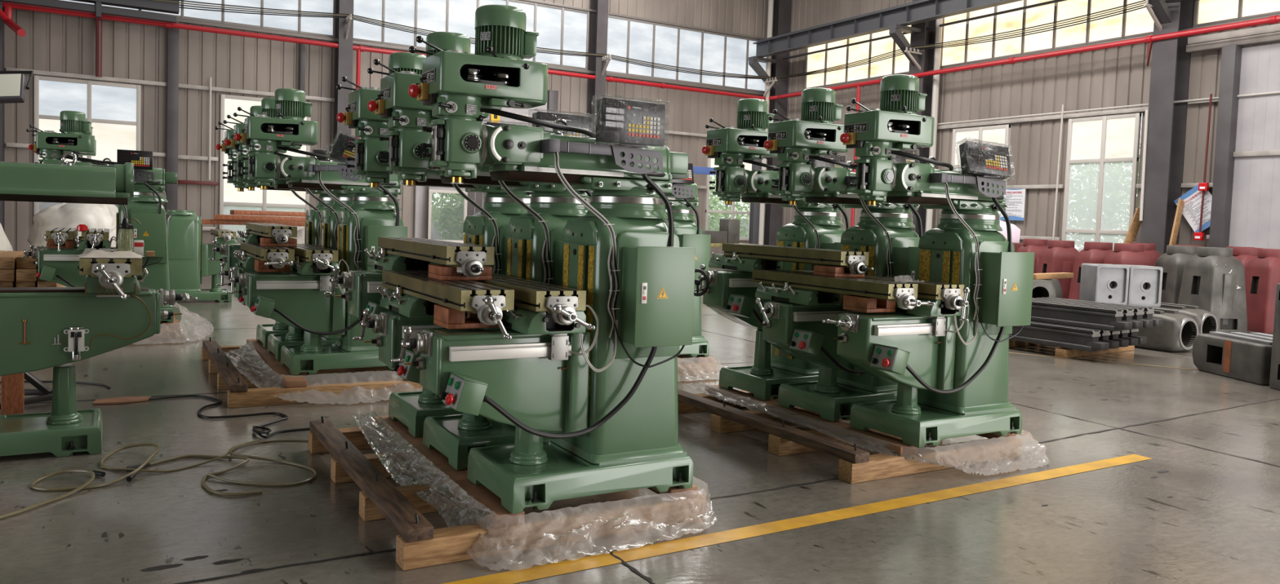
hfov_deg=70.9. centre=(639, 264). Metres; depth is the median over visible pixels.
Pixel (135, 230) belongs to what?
switch
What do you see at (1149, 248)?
column casting
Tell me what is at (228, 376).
timber skid
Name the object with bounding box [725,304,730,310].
switch
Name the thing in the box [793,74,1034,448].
machine
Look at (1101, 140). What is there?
window
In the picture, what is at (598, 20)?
column
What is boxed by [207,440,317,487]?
hose
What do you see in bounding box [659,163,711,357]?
machine
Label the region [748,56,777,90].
bracket
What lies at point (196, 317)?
plastic sheet
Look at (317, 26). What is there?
window
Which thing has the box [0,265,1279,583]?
floor
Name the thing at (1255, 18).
pipe
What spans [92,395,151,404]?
scrap
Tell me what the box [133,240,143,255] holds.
carton
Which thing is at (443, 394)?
switch
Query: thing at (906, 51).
bracket
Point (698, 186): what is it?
trim
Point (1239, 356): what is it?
bed casting
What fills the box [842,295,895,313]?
wooden block
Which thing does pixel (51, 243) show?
support
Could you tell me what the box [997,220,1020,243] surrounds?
board
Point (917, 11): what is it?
beam
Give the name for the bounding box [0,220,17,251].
goods
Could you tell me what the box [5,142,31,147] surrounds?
trim
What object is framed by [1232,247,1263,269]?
column casting
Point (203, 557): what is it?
stain
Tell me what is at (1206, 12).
window
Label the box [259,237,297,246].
support
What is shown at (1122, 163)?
leafy tree
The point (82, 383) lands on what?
hose
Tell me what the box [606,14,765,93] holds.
window
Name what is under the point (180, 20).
trim
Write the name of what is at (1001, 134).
window
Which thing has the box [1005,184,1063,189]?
trim
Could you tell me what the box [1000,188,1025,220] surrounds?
poster
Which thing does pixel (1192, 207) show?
print
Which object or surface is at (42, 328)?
machine
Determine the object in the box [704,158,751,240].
window
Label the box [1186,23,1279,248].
door
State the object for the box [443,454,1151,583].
floor marking line
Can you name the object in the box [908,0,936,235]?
column
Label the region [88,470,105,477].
connector
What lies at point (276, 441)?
hose
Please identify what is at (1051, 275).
plank
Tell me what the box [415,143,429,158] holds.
socket
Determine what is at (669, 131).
trim
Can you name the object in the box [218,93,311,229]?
window
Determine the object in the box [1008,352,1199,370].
trim
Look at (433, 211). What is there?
bush
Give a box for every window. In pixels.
[34,75,141,222]
[51,0,336,38]
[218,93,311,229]
[352,0,589,70]
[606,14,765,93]
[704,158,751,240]
[804,25,911,88]
[940,0,1154,68]
[951,124,1010,222]
[1061,112,1142,252]
[1193,0,1279,27]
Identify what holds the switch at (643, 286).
attached to the machine at (590, 361)
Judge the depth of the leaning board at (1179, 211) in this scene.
18.19 m
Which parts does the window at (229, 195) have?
pane, pane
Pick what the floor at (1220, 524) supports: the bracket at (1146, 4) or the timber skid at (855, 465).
the timber skid at (855, 465)
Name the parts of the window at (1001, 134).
pane, pane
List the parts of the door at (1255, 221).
rail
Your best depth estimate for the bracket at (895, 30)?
23.57 m
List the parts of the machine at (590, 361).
brake lever, feed knob, feed knob, feed knob, name plate, brake lever, speed lever, control panel, rating plate, lock knob, rating plate, belt lever, motor, lock knob, clamp lever, shift lever, belt lever, elevating post, readout arm, stem, perforated plate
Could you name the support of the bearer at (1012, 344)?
on the floor at (1220, 524)
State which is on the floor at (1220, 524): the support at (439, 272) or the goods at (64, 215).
the goods at (64, 215)
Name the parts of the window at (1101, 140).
pane, pane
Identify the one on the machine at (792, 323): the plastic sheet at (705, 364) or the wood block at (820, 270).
the wood block at (820, 270)
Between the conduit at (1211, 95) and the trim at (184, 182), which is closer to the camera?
the conduit at (1211, 95)
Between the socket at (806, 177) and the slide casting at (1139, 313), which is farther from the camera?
the slide casting at (1139, 313)
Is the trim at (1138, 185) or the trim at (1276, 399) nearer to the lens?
the trim at (1276, 399)
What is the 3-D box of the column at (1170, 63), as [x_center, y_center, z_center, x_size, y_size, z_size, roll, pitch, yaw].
[10.881,-4.132,18.441,0.500,10.000,0.500,0,3,-30]
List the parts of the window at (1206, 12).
pane, pane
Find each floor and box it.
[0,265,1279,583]
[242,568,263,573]
[1157,471,1168,473]
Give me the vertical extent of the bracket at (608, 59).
0.570 m
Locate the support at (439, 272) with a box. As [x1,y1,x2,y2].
[428,264,492,280]
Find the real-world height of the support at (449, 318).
0.086 m
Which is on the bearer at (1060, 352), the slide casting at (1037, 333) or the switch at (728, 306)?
the slide casting at (1037, 333)
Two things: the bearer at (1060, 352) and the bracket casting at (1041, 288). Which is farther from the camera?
the bracket casting at (1041, 288)
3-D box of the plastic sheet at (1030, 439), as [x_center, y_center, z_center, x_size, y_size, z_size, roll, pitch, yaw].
[1.455,1.063,6.192,1.383,0.186,2.329,0,3,-30]
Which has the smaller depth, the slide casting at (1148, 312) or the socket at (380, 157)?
the socket at (380, 157)
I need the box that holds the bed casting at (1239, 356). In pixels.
[1191,331,1272,385]
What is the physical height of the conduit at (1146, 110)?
2.300 m
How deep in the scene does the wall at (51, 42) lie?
21.39 m
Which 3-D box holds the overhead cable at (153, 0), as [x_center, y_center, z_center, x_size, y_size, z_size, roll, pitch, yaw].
[-1.305,-5.376,14.210,24.063,0.325,19.453,0,3,-30]
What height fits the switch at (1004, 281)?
0.090 m
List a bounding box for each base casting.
[1079,263,1129,305]
[1116,264,1163,307]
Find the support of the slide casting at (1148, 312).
on the slide casting at (1133, 333)
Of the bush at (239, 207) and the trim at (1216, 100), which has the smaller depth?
the trim at (1216, 100)
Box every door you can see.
[413,93,547,265]
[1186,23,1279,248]
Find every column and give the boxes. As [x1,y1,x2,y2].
[763,0,791,245]
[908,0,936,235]
[1140,0,1193,255]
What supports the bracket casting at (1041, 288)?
on the block
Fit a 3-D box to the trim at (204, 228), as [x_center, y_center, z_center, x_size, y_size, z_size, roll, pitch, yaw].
[-10.781,-0.851,21.064,1.520,0.090,0.065,0,3,-30]
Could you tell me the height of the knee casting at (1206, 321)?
0.498 m
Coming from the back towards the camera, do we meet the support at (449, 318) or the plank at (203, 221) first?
the plank at (203, 221)
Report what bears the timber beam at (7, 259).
on the timber beam at (6, 275)
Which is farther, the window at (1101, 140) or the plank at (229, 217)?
the window at (1101, 140)
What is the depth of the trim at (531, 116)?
25.23 m
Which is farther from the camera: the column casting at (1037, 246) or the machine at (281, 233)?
the column casting at (1037, 246)
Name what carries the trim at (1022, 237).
attached to the wall at (1118, 76)
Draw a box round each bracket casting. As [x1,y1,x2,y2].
[1031,280,1056,298]
[1040,279,1062,298]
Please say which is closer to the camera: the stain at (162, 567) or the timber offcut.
the stain at (162, 567)
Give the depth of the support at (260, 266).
6.79 m
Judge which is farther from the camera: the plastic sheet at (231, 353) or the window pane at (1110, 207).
the window pane at (1110, 207)
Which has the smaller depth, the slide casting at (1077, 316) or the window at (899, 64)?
the slide casting at (1077, 316)
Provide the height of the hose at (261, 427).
0.038 m
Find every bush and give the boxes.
[224,205,305,233]
[413,192,436,226]
[431,192,463,239]
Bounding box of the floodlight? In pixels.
[0,70,33,103]
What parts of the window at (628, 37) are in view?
pane, pane, pane, pane, pane, pane, pane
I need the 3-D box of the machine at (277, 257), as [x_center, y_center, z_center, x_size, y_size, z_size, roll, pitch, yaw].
[-2.645,-0.284,7.428,1.360,2.143,1.401,-1,4,-42]
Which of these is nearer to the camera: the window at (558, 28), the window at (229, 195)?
the window at (229, 195)
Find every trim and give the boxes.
[0,0,179,22]
[0,1,4,223]
[5,66,167,86]
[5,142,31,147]
[152,151,165,156]
[165,21,179,223]
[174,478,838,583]
[176,0,764,95]
[177,155,218,160]
[177,179,217,185]
[178,83,334,102]
[202,226,215,231]
[298,43,305,91]
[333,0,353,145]
[488,113,532,117]
[546,89,558,113]
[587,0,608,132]
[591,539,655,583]
[665,130,706,137]
[697,185,706,189]
[751,341,1279,466]
[782,0,1066,59]
[937,106,1148,129]
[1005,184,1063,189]
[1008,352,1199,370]
[1019,235,1060,240]
[1022,399,1279,446]
[1136,183,1141,188]
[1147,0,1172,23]
[1181,182,1213,187]
[1187,98,1218,104]
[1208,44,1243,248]
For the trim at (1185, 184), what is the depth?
18.24 m
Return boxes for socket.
[265,162,275,171]
[378,151,389,162]
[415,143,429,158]
[464,134,479,151]
[737,176,745,186]
[803,173,811,184]
[884,170,893,182]
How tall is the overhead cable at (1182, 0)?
0.380 m
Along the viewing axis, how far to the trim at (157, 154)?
20.73 m
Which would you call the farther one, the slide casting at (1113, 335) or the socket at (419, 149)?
the slide casting at (1113, 335)
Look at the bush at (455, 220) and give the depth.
26.92 m
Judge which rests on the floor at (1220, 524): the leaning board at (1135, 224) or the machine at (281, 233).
the leaning board at (1135, 224)
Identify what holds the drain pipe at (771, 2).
attached to the wall at (51, 42)
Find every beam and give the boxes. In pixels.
[0,251,23,269]
[0,267,17,281]
[0,280,16,288]
[15,280,37,287]
[16,251,38,268]
[16,266,38,281]
[37,280,61,287]
[752,0,1021,57]
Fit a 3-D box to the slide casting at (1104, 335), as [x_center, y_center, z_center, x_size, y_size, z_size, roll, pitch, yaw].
[4.986,0.822,10.777,0.190,0.237,1.470,0,3,-33]
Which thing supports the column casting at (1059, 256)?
on the floor at (1220, 524)
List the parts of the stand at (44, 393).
leg, leg, leg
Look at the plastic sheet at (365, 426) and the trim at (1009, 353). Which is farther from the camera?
the trim at (1009, 353)
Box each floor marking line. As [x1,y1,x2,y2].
[40,362,744,403]
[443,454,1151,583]
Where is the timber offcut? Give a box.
[146,251,155,256]
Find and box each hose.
[0,381,110,389]
[0,443,262,519]
[100,440,308,473]
[148,395,309,439]
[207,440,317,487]
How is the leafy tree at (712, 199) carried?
on the ground
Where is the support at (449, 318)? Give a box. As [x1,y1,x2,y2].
[433,304,498,329]
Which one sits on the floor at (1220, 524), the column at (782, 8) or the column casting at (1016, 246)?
the column casting at (1016, 246)
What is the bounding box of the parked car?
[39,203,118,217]
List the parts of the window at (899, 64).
pane, pane, pane, pane, pane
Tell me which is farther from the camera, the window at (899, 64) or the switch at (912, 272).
the window at (899, 64)
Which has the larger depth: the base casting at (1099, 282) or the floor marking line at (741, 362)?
the base casting at (1099, 282)
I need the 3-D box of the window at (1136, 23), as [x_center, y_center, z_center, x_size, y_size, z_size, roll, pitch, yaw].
[9.496,-5.868,21.327,0.090,1.680,5.880,0,3,-30]
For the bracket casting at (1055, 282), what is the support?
on the block
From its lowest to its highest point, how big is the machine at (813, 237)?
2.143 m
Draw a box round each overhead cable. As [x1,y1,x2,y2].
[153,0,1145,78]
[175,0,1145,77]
[179,0,1177,78]
[179,0,1196,79]
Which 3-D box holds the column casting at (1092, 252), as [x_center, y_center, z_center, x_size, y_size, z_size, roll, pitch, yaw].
[7.935,0.264,15.634,0.640,1.300,0.740,2,3,2]
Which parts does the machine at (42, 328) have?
elevating post, clamp lever, clamp lever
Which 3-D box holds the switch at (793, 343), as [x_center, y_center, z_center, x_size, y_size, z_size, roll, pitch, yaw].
[0.964,0.502,5.670,0.027,0.032,0.032,20,-7,-30]
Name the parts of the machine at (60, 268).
brake lever, speed lever, rating plate, motor, red cap, perforated plate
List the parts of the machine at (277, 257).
brake lever, brake lever, clamp lever, speed lever, lock knob, motor, elevating post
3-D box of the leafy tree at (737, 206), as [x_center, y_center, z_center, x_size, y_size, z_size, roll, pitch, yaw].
[3.378,-1.981,35.041,2.819,3.622,2.859,3,3,22]
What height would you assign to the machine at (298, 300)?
2.143 m
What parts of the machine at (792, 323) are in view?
clamp lever, feed knob, clamp lever, brake lever, name plate, brake lever, lock knob, clamp lever, speed lever, control panel, rating plate, rating plate, motor, belt lever, elevating post, shift lever, readout arm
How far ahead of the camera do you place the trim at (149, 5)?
19.71 m
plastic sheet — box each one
[142,302,213,343]
[224,342,413,404]
[352,410,717,569]
[677,355,717,377]
[679,382,1048,475]
[682,354,724,381]
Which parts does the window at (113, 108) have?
pane, pane, pane, pane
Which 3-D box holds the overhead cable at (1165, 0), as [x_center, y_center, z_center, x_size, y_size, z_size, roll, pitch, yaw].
[-1.285,-5.366,14.304,24.194,0.352,19.593,0,3,-30]
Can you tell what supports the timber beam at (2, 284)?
on the timber beam
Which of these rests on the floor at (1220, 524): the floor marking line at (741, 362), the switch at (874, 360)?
the floor marking line at (741, 362)
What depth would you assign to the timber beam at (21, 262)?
9.90 m
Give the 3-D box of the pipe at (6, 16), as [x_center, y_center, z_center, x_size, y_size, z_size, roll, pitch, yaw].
[-0.734,-2.121,10.669,27.498,5.355,27.378,0,3,-30]
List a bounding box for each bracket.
[345,13,352,39]
[601,54,611,75]
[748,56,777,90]
[763,77,777,97]
[888,23,921,66]
[904,46,922,70]
[1143,0,1162,31]
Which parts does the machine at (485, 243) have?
brake lever, feed knob, feed knob, feed knob, name plate, brake lever, speed lever, clamp lever, control panel, clamp lever, lock knob, clamp lever, rating plate, motor, elevating post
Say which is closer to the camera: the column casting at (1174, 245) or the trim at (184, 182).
the column casting at (1174, 245)
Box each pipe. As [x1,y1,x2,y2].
[0,1,1279,226]
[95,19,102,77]
[758,0,773,244]
[788,13,1279,93]
[924,17,942,232]
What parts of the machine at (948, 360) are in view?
feed knob, feed knob, feed knob, brake lever, name plate, brake lever, speed lever, control panel, rating plate, rating plate, motor, belt lever, elevating post, shift lever, readout arm, stem, perforated plate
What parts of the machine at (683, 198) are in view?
stem, perforated plate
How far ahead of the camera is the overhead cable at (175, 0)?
22.24 m
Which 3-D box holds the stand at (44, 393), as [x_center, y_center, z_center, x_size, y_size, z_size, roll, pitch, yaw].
[-4.208,0.753,6.123,0.566,0.432,0.748,0,3,-30]
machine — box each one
[0,151,197,457]
[22,110,177,323]
[29,118,118,259]
[165,209,239,302]
[208,105,335,348]
[216,97,355,360]
[226,88,407,375]
[324,52,533,438]
[352,31,596,471]
[391,4,695,514]
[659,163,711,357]
[693,98,873,400]
[751,87,935,422]
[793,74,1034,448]
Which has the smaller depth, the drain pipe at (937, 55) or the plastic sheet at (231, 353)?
the plastic sheet at (231, 353)
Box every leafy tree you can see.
[707,174,723,231]
[708,174,749,238]
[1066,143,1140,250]
[1066,161,1139,249]
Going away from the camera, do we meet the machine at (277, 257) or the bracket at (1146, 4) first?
the machine at (277, 257)
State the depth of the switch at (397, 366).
4.29 m
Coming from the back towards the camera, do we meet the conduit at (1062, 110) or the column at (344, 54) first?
the column at (344, 54)
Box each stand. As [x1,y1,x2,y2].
[0,372,52,409]
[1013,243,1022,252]
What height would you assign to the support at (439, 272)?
0.062 m
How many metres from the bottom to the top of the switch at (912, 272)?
0.090 m
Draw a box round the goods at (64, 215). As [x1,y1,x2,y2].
[21,202,116,287]
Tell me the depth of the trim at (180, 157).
21.13 m
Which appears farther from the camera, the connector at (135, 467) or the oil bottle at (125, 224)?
the oil bottle at (125, 224)
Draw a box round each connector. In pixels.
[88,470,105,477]
[126,473,136,481]
[127,463,151,471]
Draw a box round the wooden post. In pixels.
[0,373,24,415]
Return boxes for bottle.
[117,217,141,252]
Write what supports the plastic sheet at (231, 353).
on the floor at (1220, 524)
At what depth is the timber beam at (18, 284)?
9.94 m
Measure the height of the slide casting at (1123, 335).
0.237 m
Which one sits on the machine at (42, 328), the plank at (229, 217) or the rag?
the rag
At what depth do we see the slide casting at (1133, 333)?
10.72 m
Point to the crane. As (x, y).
(754, 207)
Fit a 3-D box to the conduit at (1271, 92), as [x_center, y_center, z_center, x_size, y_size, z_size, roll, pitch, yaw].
[11.328,-3.313,18.006,0.044,0.044,14.000,0,3,-30]
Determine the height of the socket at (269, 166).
0.069 m
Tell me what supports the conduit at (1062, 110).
attached to the conduit at (1271, 92)
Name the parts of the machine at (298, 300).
brake lever, name plate, brake lever, speed lever, control panel, rating plate, rating plate, motor, shift lever, clamp lever, lock knob, elevating post, readout arm, stem, perforated plate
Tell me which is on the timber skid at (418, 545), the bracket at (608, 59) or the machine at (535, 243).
the machine at (535, 243)
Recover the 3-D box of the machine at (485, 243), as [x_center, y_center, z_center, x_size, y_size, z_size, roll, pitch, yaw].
[-0.828,-0.100,5.023,1.522,2.143,1.348,5,4,44]
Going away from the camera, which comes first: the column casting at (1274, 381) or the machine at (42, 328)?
the machine at (42, 328)
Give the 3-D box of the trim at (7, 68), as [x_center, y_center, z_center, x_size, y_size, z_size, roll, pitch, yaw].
[-12.232,-4.163,19.981,3.050,0.090,0.065,0,3,-30]
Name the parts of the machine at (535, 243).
brake lever, clamp lever, feed knob, feed knob, feed knob, name plate, brake lever, clamp lever, lock knob, clamp lever, speed lever, control panel, rating plate, motor, elevating post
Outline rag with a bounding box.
[77,249,144,258]
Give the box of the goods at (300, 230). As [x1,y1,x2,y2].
[223,226,304,276]
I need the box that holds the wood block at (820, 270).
[813,265,864,277]
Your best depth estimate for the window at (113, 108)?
20.13 m
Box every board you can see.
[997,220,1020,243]
[1123,208,1141,243]
[1168,198,1184,245]
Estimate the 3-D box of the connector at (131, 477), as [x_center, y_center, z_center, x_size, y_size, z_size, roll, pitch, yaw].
[-2.600,1.085,4.604,0.026,0.026,0.110,1,3,-14]
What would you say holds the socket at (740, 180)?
attached to the machine at (813, 237)
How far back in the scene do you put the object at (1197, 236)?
17.96 m
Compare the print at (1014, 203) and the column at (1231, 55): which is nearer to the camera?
the column at (1231, 55)
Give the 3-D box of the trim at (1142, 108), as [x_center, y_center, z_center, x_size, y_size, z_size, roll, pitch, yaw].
[9.370,-3.463,21.435,0.065,0.090,5.900,0,3,-30]
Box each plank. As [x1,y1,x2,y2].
[201,219,305,226]
[213,214,306,222]
[230,209,306,217]
[1033,272,1073,279]
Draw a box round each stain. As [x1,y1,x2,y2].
[141,564,183,571]
[180,555,208,560]
[213,558,245,564]
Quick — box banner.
[490,113,500,123]
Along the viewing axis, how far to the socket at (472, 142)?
3.75 m
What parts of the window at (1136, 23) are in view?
pane, pane, pane, pane, pane, pane, pane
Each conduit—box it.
[208,77,211,179]
[937,90,1279,124]
[1052,104,1063,239]
[1139,109,1148,221]
[1199,93,1212,232]
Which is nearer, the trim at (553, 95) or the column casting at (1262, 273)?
the column casting at (1262, 273)
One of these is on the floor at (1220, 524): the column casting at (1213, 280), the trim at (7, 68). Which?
the column casting at (1213, 280)
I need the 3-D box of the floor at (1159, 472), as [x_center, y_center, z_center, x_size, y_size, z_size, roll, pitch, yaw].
[3.174,1.258,5.452,0.112,0.001,0.038,0,3,-30]
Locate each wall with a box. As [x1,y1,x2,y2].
[4,0,768,257]
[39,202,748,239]
[782,0,1279,247]
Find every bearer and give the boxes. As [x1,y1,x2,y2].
[1008,340,1041,347]
[1054,346,1134,358]
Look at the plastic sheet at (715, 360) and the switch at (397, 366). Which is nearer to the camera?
the switch at (397, 366)
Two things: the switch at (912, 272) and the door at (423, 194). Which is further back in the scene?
the door at (423, 194)
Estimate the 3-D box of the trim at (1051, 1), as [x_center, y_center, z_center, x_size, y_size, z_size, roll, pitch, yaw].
[9.456,-6.091,20.952,0.070,0.070,19.300,0,3,-30]
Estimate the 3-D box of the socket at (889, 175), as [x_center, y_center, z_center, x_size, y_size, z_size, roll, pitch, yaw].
[1.424,-0.503,5.132,0.068,0.069,0.010,0,3,-30]
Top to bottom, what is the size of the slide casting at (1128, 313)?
0.237 m
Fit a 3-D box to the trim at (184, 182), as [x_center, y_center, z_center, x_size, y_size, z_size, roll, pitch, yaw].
[-10.424,-1.927,21.197,0.860,0.090,0.065,0,3,-30]
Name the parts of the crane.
arm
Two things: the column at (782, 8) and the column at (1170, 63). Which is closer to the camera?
the column at (1170, 63)
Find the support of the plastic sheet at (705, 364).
on the floor at (1220, 524)
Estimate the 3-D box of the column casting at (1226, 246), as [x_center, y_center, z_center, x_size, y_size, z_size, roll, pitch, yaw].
[10.909,0.330,16.393,0.640,1.300,0.740,2,3,2]
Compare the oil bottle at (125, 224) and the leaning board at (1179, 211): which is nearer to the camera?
the oil bottle at (125, 224)
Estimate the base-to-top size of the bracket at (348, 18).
0.570 m
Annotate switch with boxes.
[133,229,137,238]
[393,364,400,372]
[439,391,448,399]
[640,283,647,303]
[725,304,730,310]
[790,341,795,346]
[871,357,878,364]
[911,271,914,279]
[1002,279,1006,294]
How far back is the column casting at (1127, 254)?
14.66 m
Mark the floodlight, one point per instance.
(13, 86)
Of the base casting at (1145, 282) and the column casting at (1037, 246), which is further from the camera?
the column casting at (1037, 246)
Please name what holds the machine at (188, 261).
on the floor at (1220, 524)
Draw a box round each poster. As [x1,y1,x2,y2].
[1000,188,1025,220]
[1173,182,1212,232]
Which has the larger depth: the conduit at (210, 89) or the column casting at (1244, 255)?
the conduit at (210, 89)
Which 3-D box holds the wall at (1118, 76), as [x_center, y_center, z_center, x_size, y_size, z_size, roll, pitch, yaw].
[12.296,-3.991,16.610,0.032,10.000,30.700,0,3,-30]
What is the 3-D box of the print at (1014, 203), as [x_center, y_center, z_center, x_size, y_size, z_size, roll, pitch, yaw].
[9.072,-1.436,21.871,0.002,0.523,0.515,0,3,-30]
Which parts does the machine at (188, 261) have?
elevating post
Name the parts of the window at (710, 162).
pane, pane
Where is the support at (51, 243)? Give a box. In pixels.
[47,239,75,248]
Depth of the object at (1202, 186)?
17.89 m
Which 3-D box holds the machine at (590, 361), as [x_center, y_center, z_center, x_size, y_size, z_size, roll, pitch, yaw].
[-0.558,-0.056,4.344,1.332,2.143,1.394,0,3,-30]
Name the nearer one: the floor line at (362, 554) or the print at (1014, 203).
the floor line at (362, 554)
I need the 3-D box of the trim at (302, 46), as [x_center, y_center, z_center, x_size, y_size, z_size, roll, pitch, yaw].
[-8.336,-4.789,22.191,0.120,1.400,0.100,0,3,-30]
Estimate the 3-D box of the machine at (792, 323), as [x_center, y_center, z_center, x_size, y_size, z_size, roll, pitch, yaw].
[1.506,-0.055,5.752,1.333,2.143,1.430,0,3,-30]
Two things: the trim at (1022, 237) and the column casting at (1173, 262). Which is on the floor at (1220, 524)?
the column casting at (1173, 262)
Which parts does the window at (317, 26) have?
pane, pane, pane, pane, pane, pane, pane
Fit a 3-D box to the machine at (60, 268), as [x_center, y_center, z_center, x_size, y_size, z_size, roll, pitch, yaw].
[-5.683,-0.495,9.535,1.332,2.143,1.394,0,3,-30]
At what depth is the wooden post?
5.81 m
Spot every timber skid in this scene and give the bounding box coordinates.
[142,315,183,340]
[201,337,422,408]
[307,415,706,571]
[677,385,1022,484]
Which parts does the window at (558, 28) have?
pane, pane, pane, pane, pane, pane, pane, pane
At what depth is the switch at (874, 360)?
5.06 m
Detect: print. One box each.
[1004,196,1021,216]
[1183,194,1210,228]
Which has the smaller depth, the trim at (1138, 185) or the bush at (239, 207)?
the trim at (1138, 185)
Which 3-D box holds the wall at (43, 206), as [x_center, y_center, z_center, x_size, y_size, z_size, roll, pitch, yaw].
[-8.110,-1.323,33.642,48.000,1.650,0.300,0,3,-30]
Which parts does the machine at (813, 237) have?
brake lever, name plate, clamp lever, brake lever, clamp lever, speed lever, lock knob, control panel, clamp lever, rating plate, rating plate, motor, elevating post, shift lever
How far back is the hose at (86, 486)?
4.55 m
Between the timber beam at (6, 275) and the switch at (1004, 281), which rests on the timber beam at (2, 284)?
the timber beam at (6, 275)
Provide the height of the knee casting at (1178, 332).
0.498 m
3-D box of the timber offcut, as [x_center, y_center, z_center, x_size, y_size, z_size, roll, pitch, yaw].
[-2.884,-0.062,5.296,0.045,0.029,0.080,0,3,-30]
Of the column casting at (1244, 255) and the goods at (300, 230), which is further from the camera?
the goods at (300, 230)
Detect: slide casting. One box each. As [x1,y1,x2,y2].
[1008,321,1109,351]
[1031,297,1153,328]
[1031,298,1142,330]
[1031,300,1132,331]
[1033,321,1119,349]
[1041,297,1163,328]
[1108,331,1128,348]
[1118,330,1137,346]
[1128,328,1146,344]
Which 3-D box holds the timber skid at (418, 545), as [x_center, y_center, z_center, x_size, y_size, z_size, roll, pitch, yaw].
[-0.815,1.052,4.775,1.450,0.206,2.040,0,3,-30]
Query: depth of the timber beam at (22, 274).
9.87 m
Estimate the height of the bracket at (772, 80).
0.570 m
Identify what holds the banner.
attached to the door at (423, 194)
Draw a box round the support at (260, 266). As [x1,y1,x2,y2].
[254,259,290,272]
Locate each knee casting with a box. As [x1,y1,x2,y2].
[1134,308,1198,351]
[1150,302,1217,334]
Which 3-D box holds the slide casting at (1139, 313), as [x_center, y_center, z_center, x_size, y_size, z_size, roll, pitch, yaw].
[5.456,0.593,10.926,0.190,0.237,1.470,0,3,-33]
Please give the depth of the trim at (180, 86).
21.52 m
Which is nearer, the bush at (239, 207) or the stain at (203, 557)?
the stain at (203, 557)
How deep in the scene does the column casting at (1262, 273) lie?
13.98 m
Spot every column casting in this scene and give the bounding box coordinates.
[1016,239,1047,273]
[1037,240,1078,299]
[1068,241,1112,300]
[1103,243,1153,266]
[1128,242,1160,266]
[1155,244,1199,304]
[1173,244,1202,246]
[1177,246,1247,333]
[1226,246,1254,248]
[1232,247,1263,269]
[1244,248,1279,333]
[1269,283,1279,391]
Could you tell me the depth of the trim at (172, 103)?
20.73 m
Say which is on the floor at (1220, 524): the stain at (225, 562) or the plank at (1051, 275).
the stain at (225, 562)
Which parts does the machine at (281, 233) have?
brake lever, brake lever, speed lever, clamp lever, lock knob, elevating post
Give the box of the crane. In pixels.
[693,159,761,244]
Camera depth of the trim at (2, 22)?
18.98 m
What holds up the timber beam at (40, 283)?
on the timber beam
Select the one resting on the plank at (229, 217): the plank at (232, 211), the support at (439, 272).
the plank at (232, 211)
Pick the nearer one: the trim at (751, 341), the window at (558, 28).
the trim at (751, 341)

